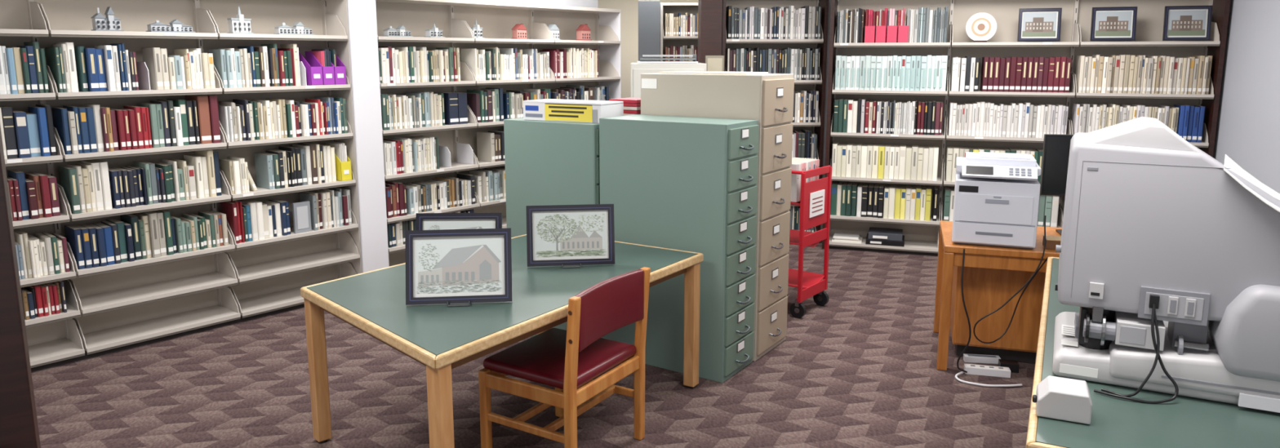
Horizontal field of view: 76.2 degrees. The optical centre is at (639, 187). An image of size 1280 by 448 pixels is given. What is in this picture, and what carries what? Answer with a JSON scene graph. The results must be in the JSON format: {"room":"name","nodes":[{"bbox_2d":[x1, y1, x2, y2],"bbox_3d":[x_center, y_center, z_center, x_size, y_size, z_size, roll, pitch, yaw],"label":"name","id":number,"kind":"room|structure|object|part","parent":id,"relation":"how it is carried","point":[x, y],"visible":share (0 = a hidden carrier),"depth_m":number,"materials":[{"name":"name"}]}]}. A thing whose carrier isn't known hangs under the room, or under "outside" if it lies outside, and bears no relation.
{"room":"library","nodes":[
{"label":"library","id":0,"kind":"room"},
{"bbox_2d":[346,0,388,273],"bbox_3d":[-2.170,-0.650,6.203,0.375,2.900,0.220,8,12,40],"label":"support column","id":1,"kind":"structure","parent":0,"point":[362,14],"depth_m":6.11,"materials":[{"name":"white paint"}]},
{"bbox_2d":[31,240,1035,447],"bbox_3d":[0.000,1.107,4.738,16.000,0.100,15.000,0,9,0],"label":"floor","id":2,"kind":"structure","parent":0,"point":[859,369],"depth_m":4.41,"materials":[{"name":"carpet"}]},
{"bbox_2d":[0,125,40,447],"bbox_3d":[-1.703,0.517,1.465,1.000,2.090,0.150,-5,11,-30],"label":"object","id":3,"kind":"structure","parent":2,"relation":"on","point":[19,427],"depth_m":1.67,"materials":[{"name":"brown wood"}]},
{"bbox_2d":[0,0,361,372],"bbox_3d":[-3.442,-0.095,4.805,0.356,2.250,3.673,8,12,40],"label":"bookcase","id":4,"kind":"object","parent":2,"relation":"on","point":[114,308],"visible":0.61,"depth_m":5.35,"materials":[{"name":"beige metal"}]},
{"bbox_2d":[90,6,124,31],"bbox_3d":[-3.184,-1.006,4.871,0.090,0.143,0.146,8,12,40],"label":"ornament","id":5,"kind":"object","parent":4,"relation":"in","point":[100,23],"visible":0.99,"depth_m":4.85,"materials":[{"name":"white ceramic"}]},
{"bbox_2d":[146,19,195,32],"bbox_3d":[-2.955,-1.017,5.137,0.090,0.080,0.256,8,12,40],"label":"ornament","id":6,"kind":"object","parent":4,"relation":"in","point":[175,26],"visible":0.97,"depth_m":5.11,"materials":[{"name":"white ceramic"}]},
{"bbox_2d":[0,41,351,319],"bbox_3d":[-3.405,-0.068,4.795,0.231,1.580,3.563,8,12,40],"label":"books","id":7,"kind":"object","parent":4,"relation":"in","point":[88,185],"visible":0.97,"depth_m":5.09,"materials":[{"name":"paper"}]},
{"bbox_2d":[226,6,253,33],"bbox_3d":[-2.673,-1.119,5.449,0.090,0.180,0.136,8,12,40],"label":"ornament","id":8,"kind":"object","parent":4,"relation":"in","point":[238,24],"visible":0.97,"depth_m":5.43,"materials":[{"name":"white ceramic"}]},
{"bbox_2d":[273,22,315,35],"bbox_3d":[-2.431,-1.119,5.733,0.090,0.089,0.256,8,12,40],"label":"ornament","id":9,"kind":"object","parent":4,"relation":"in","point":[298,28],"visible":0.98,"depth_m":5.71,"materials":[{"name":"white ceramic"}]},
{"bbox_2d":[298,48,346,85],"bbox_3d":[-2.318,-0.875,5.919,0.232,0.253,0.267,8,12,40],"label":"holder","id":10,"kind":"object","parent":4,"relation":"on","point":[322,66],"visible":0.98,"depth_m":5.86,"materials":[{"name":"purple plastic"}]},
{"bbox_2d":[324,141,351,181],"bbox_3d":[-2.257,-0.202,6.098,0.232,0.279,0.082,8,12,40],"label":"holder","id":11,"kind":"object","parent":4,"relation":"on","point":[343,163],"visible":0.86,"depth_m":6.03,"materials":[{"name":"yellow plastic"}]},
{"bbox_2d":[375,0,621,266],"bbox_3d":[-1.209,-0.507,7.349,0.356,2.250,2.723,8,12,40],"label":"bookcase","id":12,"kind":"object","parent":2,"relation":"on","point":[497,20],"visible":0.31,"depth_m":7.10,"materials":[{"name":"beige metal"}]},
{"bbox_2d":[382,25,413,36],"bbox_3d":[-1.887,-1.219,6.352,0.090,0.089,0.216,8,12,40],"label":"ornament","id":13,"kind":"object","parent":12,"relation":"in","point":[400,31],"visible":0.98,"depth_m":6.32,"materials":[{"name":"white ceramic"}]},
{"bbox_2d":[423,23,444,37],"bbox_3d":[-1.665,-1.270,6.604,0.090,0.110,0.136,8,12,40],"label":"ornament","id":14,"kind":"object","parent":12,"relation":"in","point":[434,32],"visible":0.97,"depth_m":6.58,"materials":[{"name":"white ceramic"}]},
{"bbox_2d":[470,19,484,38],"bbox_3d":[-1.390,-1.346,6.913,0.090,0.160,0.106,8,12,40],"label":"ornament","id":15,"kind":"object","parent":12,"relation":"in","point":[477,32],"visible":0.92,"depth_m":6.89,"materials":[{"name":"white ceramic"}]},
{"bbox_2d":[377,46,608,247],"bbox_3d":[-1.215,-0.463,7.291,0.232,1.560,2.532,8,12,40],"label":"books","id":16,"kind":"object","parent":12,"relation":"in","point":[397,64],"visible":0.74,"depth_m":6.78,"materials":[{"name":"paper"}]},
{"bbox_2d":[511,23,528,39],"bbox_3d":[-1.075,-1.392,7.273,0.090,0.137,0.126,8,12,40],"label":"ornament","id":17,"kind":"object","parent":12,"relation":"in","point":[518,31],"visible":0.98,"depth_m":7.24,"materials":[{"name":"ceramic"}]},
{"bbox_2d":[547,23,560,39],"bbox_3d":[-0.814,-1.446,7.571,0.090,0.147,0.126,8,12,40],"label":"ornament","id":18,"kind":"object","parent":12,"relation":"in","point":[553,28],"visible":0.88,"depth_m":7.55,"materials":[{"name":"white ceramic"}]},
{"bbox_2d":[576,23,591,40],"bbox_3d":[-0.545,-1.500,7.876,0.090,0.157,0.136,8,12,40],"label":"ornament","id":19,"kind":"object","parent":12,"relation":"in","point":[583,31],"visible":0.95,"depth_m":7.85,"materials":[{"name":"ceramic"}]},
{"bbox_2d":[300,234,703,447],"bbox_3d":[-0.680,0.792,4.021,1.196,0.751,1.874,6,11,34],"label":"table","id":20,"kind":"object","parent":2,"relation":"on","point":[442,338],"visible":0.74,"depth_m":3.55,"materials":[{"name":"green laminate"}]},
{"bbox_3d":[-1.501,0.850,3.808,0.066,0.704,0.066,-9,13,-43],"label":"leg","id":21,"kind":"part","parent":20,"relation":"part of","materials":[{"name":"brown wood"}]},
{"bbox_3d":[-0.726,0.982,2.997,0.066,0.704,0.066,6,11,34],"label":"leg","id":22,"kind":"part","parent":20,"relation":"part of","materials":[{"name":"brown wood"}]},
{"bbox_2d":[404,228,512,306],"bbox_3d":[-0.773,0.339,3.485,0.445,0.313,0.118,-1,9,-6],"label":"framed drawing","id":23,"kind":"object","parent":20,"relation":"on","point":[443,266],"visible":1,"depth_m":3.50,"materials":[{"name":"black"}]},
{"bbox_2d":[413,235,505,297],"bbox_3d":[-0.775,0.334,3.499,0.389,0.259,0.002,-1,-3,-6],"label":"print","id":24,"kind":"object","parent":23,"relation":"attached to","point":[464,265],"depth_m":3.50},
{"bbox_2d":[415,213,502,230],"bbox_3d":[-0.871,0.274,3.925,0.410,0.300,0.118,0,9,-2],"label":"framed drawing","id":25,"kind":"object","parent":20,"relation":"on","point":[424,221],"visible":0.12,"depth_m":3.94,"materials":[{"name":"black"}]},
{"bbox_2d":[422,218,495,230],"bbox_3d":[-0.871,0.270,3.935,0.354,0.244,0.003,0,-2,-2],"label":"print","id":26,"kind":"object","parent":25,"relation":"attached to","point":[428,224],"depth_m":3.94},
{"bbox_2d":[525,204,614,267],"bbox_3d":[-0.349,0.240,4.112,0.440,0.307,0.118,-1,9,-7],"label":"framed drawing","id":27,"kind":"object","parent":20,"relation":"on","point":[557,235],"visible":1,"depth_m":4.11,"materials":[{"name":"black"}]},
{"bbox_2d":[532,209,608,260],"bbox_3d":[-0.349,0.237,4.116,0.384,0.249,0.003,-1,0,-7],"label":"print","id":28,"kind":"object","parent":27,"relation":"attached to","point":[565,234],"depth_m":4.12},
{"bbox_3d":[0.281,0.748,4.438,0.066,0.704,0.066,6,11,31],"label":"leg","id":29,"kind":"part","parent":20,"relation":"part of","materials":[{"name":"brown wood"}]},
{"bbox_2d":[503,117,599,336],"bbox_3d":[-0.438,0.266,5.239,0.770,1.400,0.385,6,11,33],"label":"file cabinet","id":30,"kind":"object","parent":2,"relation":"on","point":[548,162],"visible":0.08,"depth_m":5.03,"materials":[{"name":"green metal"}]},
{"bbox_2d":[522,98,623,123],"bbox_3d":[-0.419,-0.482,5.098,0.580,0.118,0.263,5,11,30],"label":"cardboard box","id":31,"kind":"object","parent":30,"relation":"on","point":[545,109],"visible":0.98,"depth_m":4.99,"materials":[{"name":"white cardboard"}]},
{"bbox_2d":[478,266,650,447],"bbox_3d":[-0.337,0.797,3.708,0.550,0.840,0.591,6,11,31],"label":"wooden chair","id":32,"kind":"object","parent":2,"relation":"on","point":[568,361],"visible":1,"depth_m":3.58,"materials":[{"name":"brown wood"}]},
{"bbox_3d":[-0.358,0.770,3.717,0.500,0.052,0.520,6,11,31],"label":"seat","id":33,"kind":"part","parent":32,"relation":"part of","materials":[{"name":"red plastic"}]},
{"bbox_2d":[638,0,660,61],"bbox_3d":[0.105,-0.988,9.793,0.250,2.420,0.550,0,9,0],"label":"end panel","id":34,"kind":"object","parent":2,"relation":"on","point":[649,11],"visible":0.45,"depth_m":9.38,"materials":[{"name":"grey metal"}]},
{"bbox_2d":[631,62,706,97],"bbox_3d":[0.215,-0.119,6.550,0.570,1.740,0.630,0,9,0],"label":"storage cabinet","id":35,"kind":"object","parent":2,"relation":"on","point":[637,69],"visible":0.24,"depth_m":6.13,"materials":[{"name":"grey"}]},
{"bbox_2d":[637,53,697,63],"bbox_3d":[0.210,-1.004,6.346,0.460,0.068,0.350,0,9,0],"label":"paper tray","id":36,"kind":"object","parent":35,"relation":"on","point":[694,55],"visible":0.99,"depth_m":6.18,"materials":[{"name":"white plastic"}]},
{"bbox_2d":[599,114,758,382],"bbox_3d":[0.238,0.317,4.796,0.890,1.440,0.385,6,11,33],"label":"file cabinet","id":37,"kind":"object","parent":2,"relation":"on","point":[687,184],"visible":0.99,"depth_m":4.57,"materials":[{"name":"green metal"}]},
{"bbox_2d":[659,2,697,61],"bbox_3d":[0.672,-0.970,9.742,0.875,2.400,0.356,0,9,0],"label":"bookcase","id":38,"kind":"object","parent":2,"relation":"on","point":[674,8],"visible":0.12,"depth_m":9.71,"materials":[{"name":"white"}]},
{"bbox_2d":[664,13,697,61],"bbox_3d":[0.660,-0.960,9.706,0.732,2.190,0.230,0,9,0],"label":"books","id":39,"kind":"object","parent":38,"relation":"in","point":[682,25],"visible":0.16,"depth_m":9.47,"materials":[{"name":"beige paper"}]},
{"bbox_2d":[697,0,722,63],"bbox_3d":[0.665,-0.772,7.893,0.200,2.600,0.370,0,9,0],"label":"wood end panel","id":40,"kind":"object","parent":2,"relation":"on","point":[709,11],"visible":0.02,"depth_m":7.59,"materials":[{"name":"brown wood"}]},
{"bbox_2d":[640,72,794,361],"bbox_3d":[0.491,0.138,5.120,0.870,1.690,0.455,6,11,33],"label":"file cabinet","id":41,"kind":"object","parent":2,"relation":"on","point":[767,99],"visible":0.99,"depth_m":4.84,"materials":[{"name":"beige metal"}]},
{"bbox_2d":[641,78,657,88],"bbox_3d":[0.056,-0.639,5.006,0.110,0.060,0.002,6,11,33],"label":"paper note","id":42,"kind":"object","parent":41,"relation":"attached to","point":[651,83],"visible":1,"depth_m":5.00,"materials":[{"name":"white paper"}]},
{"bbox_2d":[658,71,768,74],"bbox_3d":[0.452,-0.711,5.042,0.600,0.009,0.300,6,11,33],"label":"folders","id":43,"kind":"object","parent":41,"relation":"on","point":[672,72],"visible":1,"depth_m":4.95,"materials":[{"name":"beige paper"}]},
{"bbox_2d":[721,0,828,243],"bbox_3d":[1.260,-0.674,7.916,0.980,2.400,0.356,0,9,0],"label":"bookcase","id":44,"kind":"object","parent":2,"relation":"on","point":[817,128],"visible":0.16,"depth_m":7.80,"materials":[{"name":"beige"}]},
{"bbox_2d":[724,5,821,232],"bbox_3d":[1.260,-0.633,7.885,0.872,2.187,0.230,0,9,0],"label":"books","id":45,"kind":"object","parent":44,"relation":"in","point":[788,22],"visible":0.45,"depth_m":7.69,"materials":[{"name":"paper"}]},
{"bbox_2d":[787,157,831,318],"bbox_3d":[0.928,0.318,5.946,0.819,1.070,0.426,7,12,38],"label":"cart","id":46,"kind":"object","parent":2,"relation":"on","point":[812,194],"visible":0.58,"depth_m":5.68,"materials":[{"name":"red metal"}]},
{"bbox_2d":[790,157,819,202],"bbox_3d":[1.093,-0.060,5.744,0.201,0.260,0.345,7,12,38],"label":"books","id":47,"kind":"object","parent":46,"relation":"on","point":[798,164],"depth_m":5.60,"materials":[{"name":"white paper"}]},
{"bbox_2d":[963,353,1000,364],"bbox_3d":[2.033,1.018,4.855,0.200,0.036,0.050,1,9,9],"label":"power strip","id":48,"kind":"object","parent":2,"relation":"on","point":[975,358],"visible":0.95,"depth_m":4.84,"materials":[{"name":"white plastic"}]},
{"bbox_2d":[955,369,1022,386],"bbox_3d":[1.926,1.075,4.530,0.336,0.023,0.149,7,11,36],"label":"power cable","id":49,"kind":"object","parent":2,"relation":"on","point":[962,372],"visible":1,"depth_m":4.49,"materials":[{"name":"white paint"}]},
{"bbox_2d":[964,359,1019,377],"bbox_3d":[2.025,1.035,4.706,0.300,0.050,0.160,2,9,14],"label":"power strip","id":50,"kind":"object","parent":2,"relation":"on","point":[1004,369],"visible":0.99,"depth_m":4.66,"materials":[{"name":"white paint"}]},
{"bbox_2d":[933,220,1062,370],"bbox_3d":[2.431,0.666,4.831,1.250,0.740,0.750,3,10,18],"label":"wooden desk","id":51,"kind":"object","parent":2,"relation":"on","point":[993,275],"visible":0.61,"depth_m":4.76,"materials":[{"name":"brown wood"}]},
{"bbox_2d":[956,248,971,373],"bbox_3d":[1.821,0.701,4.567,0.069,0.725,0.076,3,10,17],"label":"power cable","id":52,"kind":"object","parent":51,"relation":"hanging from","point":[963,255],"visible":1,"depth_m":4.53,"materials":[{"name":"black plastic"}]},
{"bbox_2d":[951,151,1040,248],"bbox_3d":[2.041,0.060,4.697,0.432,0.495,0.458,4,10,21],"label":"printer","id":53,"kind":"object","parent":51,"relation":"on","point":[996,203],"visible":1,"depth_m":4.53,"materials":[{"name":"white plastic"}]},
{"bbox_3d":[1.977,-0.085,4.494,0.380,0.063,0.082,4,10,21],"label":"control panel","id":54,"kind":"part","parent":53,"relation":"part of","materials":[{"name":"white plastic"}]},
{"bbox_2d":[973,215,1047,343],"bbox_3d":[2.030,0.515,4.503,0.348,0.758,0.173,0,9,0],"label":"power cable","id":55,"kind":"object","parent":51,"relation":"attached to","point":[1037,269],"visible":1,"depth_m":4.49,"materials":[{"name":"black plastic"}]},
{"bbox_2d":[1042,235,1061,249],"bbox_3d":[2.334,0.306,4.554,0.140,0.055,0.121,3,10,18],"label":"wooden tray","id":56,"kind":"object","parent":51,"relation":"on","point":[1051,242],"visible":0.5,"depth_m":4.52,"materials":[{"name":"brown wood"}]},
{"bbox_2d":[1040,133,1073,235],"bbox_3d":[2.633,-0.013,4.819,0.500,0.600,0.180,2,9,12],"label":"computer monitor","id":57,"kind":"object","parent":51,"relation":"on","point":[1055,153],"visible":0.33,"depth_m":4.81,"materials":[{"name":"black plastic"}]},
{"bbox_2d":[822,0,1231,256],"bbox_3d":[3.229,-0.558,7.201,3.070,2.400,0.356,3,10,18],"label":"bookcase","id":58,"kind":"object","parent":2,"relation":"on","point":[921,237],"visible":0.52,"depth_m":7.23,"materials":[{"name":"beige"}]},
{"bbox_2d":[831,231,862,243],"bbox_3d":[1.972,0.472,7.760,0.270,0.044,0.240,3,10,18],"label":"paper stack","id":59,"kind":"object","parent":58,"relation":"in","point":[842,237],"visible":1,"depth_m":7.69,"materials":[{"name":"white paper"}]},
{"bbox_2d":[865,227,904,247],"bbox_3d":[2.297,0.459,7.639,0.340,0.109,0.282,3,10,18],"label":"box","id":60,"kind":"object","parent":58,"relation":"in","point":[876,236],"visible":1,"depth_m":7.53,"materials":[{"name":"black plastic"}]},
{"bbox_2d":[965,12,996,42],"bbox_3d":[2.964,-1.393,7.093,0.249,0.253,0.070,3,10,18],"label":"decorative plate","id":61,"kind":"object","parent":58,"relation":"in","point":[980,27],"visible":1,"depth_m":7.09,"materials":[{"name":"white ceramic"}]},
{"bbox_2d":[830,6,1213,227],"bbox_3d":[3.223,-0.626,7.179,2.947,1.899,0.300,3,10,18],"label":"books","id":62,"kind":"object","parent":58,"relation":"in","point":[1095,73],"visible":0.66,"depth_m":7.18,"materials":[{"name":"white paper"}]},
{"bbox_2d":[1017,8,1062,41],"bbox_3d":[3.405,-1.389,6.960,0.330,0.280,0.055,3,10,18],"label":"framed photo","id":63,"kind":"object","parent":58,"relation":"in","point":[1034,24],"visible":1,"depth_m":6.96,"materials":[{"name":"black"}]},
{"bbox_2d":[1021,11,1057,38],"bbox_3d":[3.406,-1.390,6.961,0.282,0.232,0.002,3,3,18],"label":"print","id":64,"kind":"object","parent":63,"relation":"attached to","point":[1035,24],"depth_m":6.96},
{"bbox_2d":[1089,6,1137,41],"bbox_3d":[3.938,-1.361,6.789,0.330,0.280,0.055,3,10,18],"label":"framed photo","id":65,"kind":"object","parent":58,"relation":"in","point":[1117,23],"visible":1,"depth_m":6.79,"materials":[{"name":"black"}]},
{"bbox_2d":[1093,9,1133,37],"bbox_3d":[3.938,-1.363,6.789,0.282,0.232,0.002,3,3,18],"label":"print","id":66,"kind":"object","parent":65,"relation":"attached to","point":[1108,24],"depth_m":6.79},
{"bbox_2d":[1162,5,1212,40],"bbox_3d":[4.441,-1.335,6.626,0.330,0.280,0.055,3,10,18],"label":"framed photo","id":67,"kind":"object","parent":58,"relation":"in","point":[1181,23],"visible":1,"depth_m":6.62,"materials":[{"name":"black"}]},
{"bbox_2d":[1167,8,1208,37],"bbox_3d":[4.442,-1.336,6.627,0.282,0.232,0.002,3,3,18],"label":"print","id":68,"kind":"object","parent":67,"relation":"attached to","point":[1182,23],"depth_m":6.62},
{"bbox_2d":[1026,257,1279,447],"bbox_3d":[2.130,0.945,3.076,1.174,0.751,2.381,5,10,27],"label":"table","id":69,"kind":"object","parent":2,"relation":"on","point":[1182,422],"visible":0.33,"depth_m":2.37,"materials":[{"name":"green laminate"}]},
{"bbox_2d":[1032,375,1092,424],"bbox_3d":[1.250,0.625,2.424,0.152,0.085,0.130,4,10,24],"label":"box","id":70,"kind":"object","parent":69,"relation":"on","point":[1061,398],"visible":1,"depth_m":2.37,"materials":[{"name":"grey plastic"}]},
{"bbox_2d":[1052,116,1279,413],"bbox_3d":[1.830,0.214,2.612,0.890,0.846,0.640,5,10,27],"label":"reader","id":71,"kind":"object","parent":69,"relation":"on","point":[1169,259],"visible":1,"depth_m":2.52,"materials":[{"name":"grey plastic"}]},
{"bbox_3d":[1.525,0.512,2.526,0.143,0.285,0.060,1,9,5],"label":"power cord","id":72,"kind":"part","parent":71,"relation":"part of","materials":[{"name":"black plastic"}]},
{"bbox_3d":[1.541,0.507,2.520,0.226,0.294,0.099,5,10,27],"label":"power cord","id":73,"kind":"part","parent":71,"relation":"part of","materials":[{"name":"black plastic"}]},
{"bbox_2d":[1083,116,1199,151],"bbox_3d":[1.627,-0.178,2.673,0.331,0.092,0.330,5,10,27],"label":"hood","id":74,"kind":"object","parent":71,"relation":"attached to","point":[1142,132],"depth_m":2.53,"materials":[{"name":"grey plastic"}]},
{"bbox_3d":[1.840,0.630,2.424,0.500,0.058,0.011,5,10,27],"label":"foot rail","id":75,"kind":"part","parent":71,"relation":"part of","materials":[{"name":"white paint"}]},
{"bbox_3d":[-0.215,0.211,5.606,0.746,1.390,0.450,6,11,33],"label":"storage cabinet","id":76,"kind":"object","parent":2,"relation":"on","visible":0},
{"bbox_2d":[608,97,640,115],"bbox_3d":[-0.046,-0.512,5.291,0.227,0.129,0.250,6,11,33],"label":"binders","id":77,"kind":"object","parent":76,"relation":"on","point":[631,105],"visible":0.38,"depth_m":5.16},
{"bbox_2d":[476,0,597,8],"bbox_3d":[-3.447,-0.475,5.121,0.100,2.900,9.100,8,12,40],"label":"wall","id":78,"kind":"structure","parent":0,"point":[583,3],"depth_m":7.95,"materials":[{"name":"paint"}]},
{"bbox_2d":[597,0,697,97],"bbox_3d":[0.000,-1.453,11.161,14.000,2.900,0.100,0,9,0],"label":"wall","id":79,"kind":"structure","parent":0,"point":[628,8],"depth_m":11.01,"materials":[{"name":"beige paint"}]},
{"bbox_2d":[705,55,724,71],"bbox_3d":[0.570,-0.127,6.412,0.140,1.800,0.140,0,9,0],"label":"box","id":80,"kind":"object","parent":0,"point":[713,63],"visible":0.36,"depth_m":6.22,"materials":[{"name":"beige cardboard"}]},
{"bbox_2d":[820,0,831,229],"bbox_3d":[3.354,-0.840,7.378,3.300,2.900,0.101,3,10,18],"label":"wall","id":81,"kind":"structure","parent":0,"point":[829,1],"depth_m":7.83,"materials":[{"name":"paint"}]},
{"bbox_2d":[1213,0,1279,193],"bbox_3d":[3.754,-0.233,3.630,0.102,2.900,6.870,3,10,18],"label":"wall","id":82,"kind":"structure","parent":0,"point":[1247,131],"depth_m":5.98,"materials":[{"name":"white paint"}]}
]}

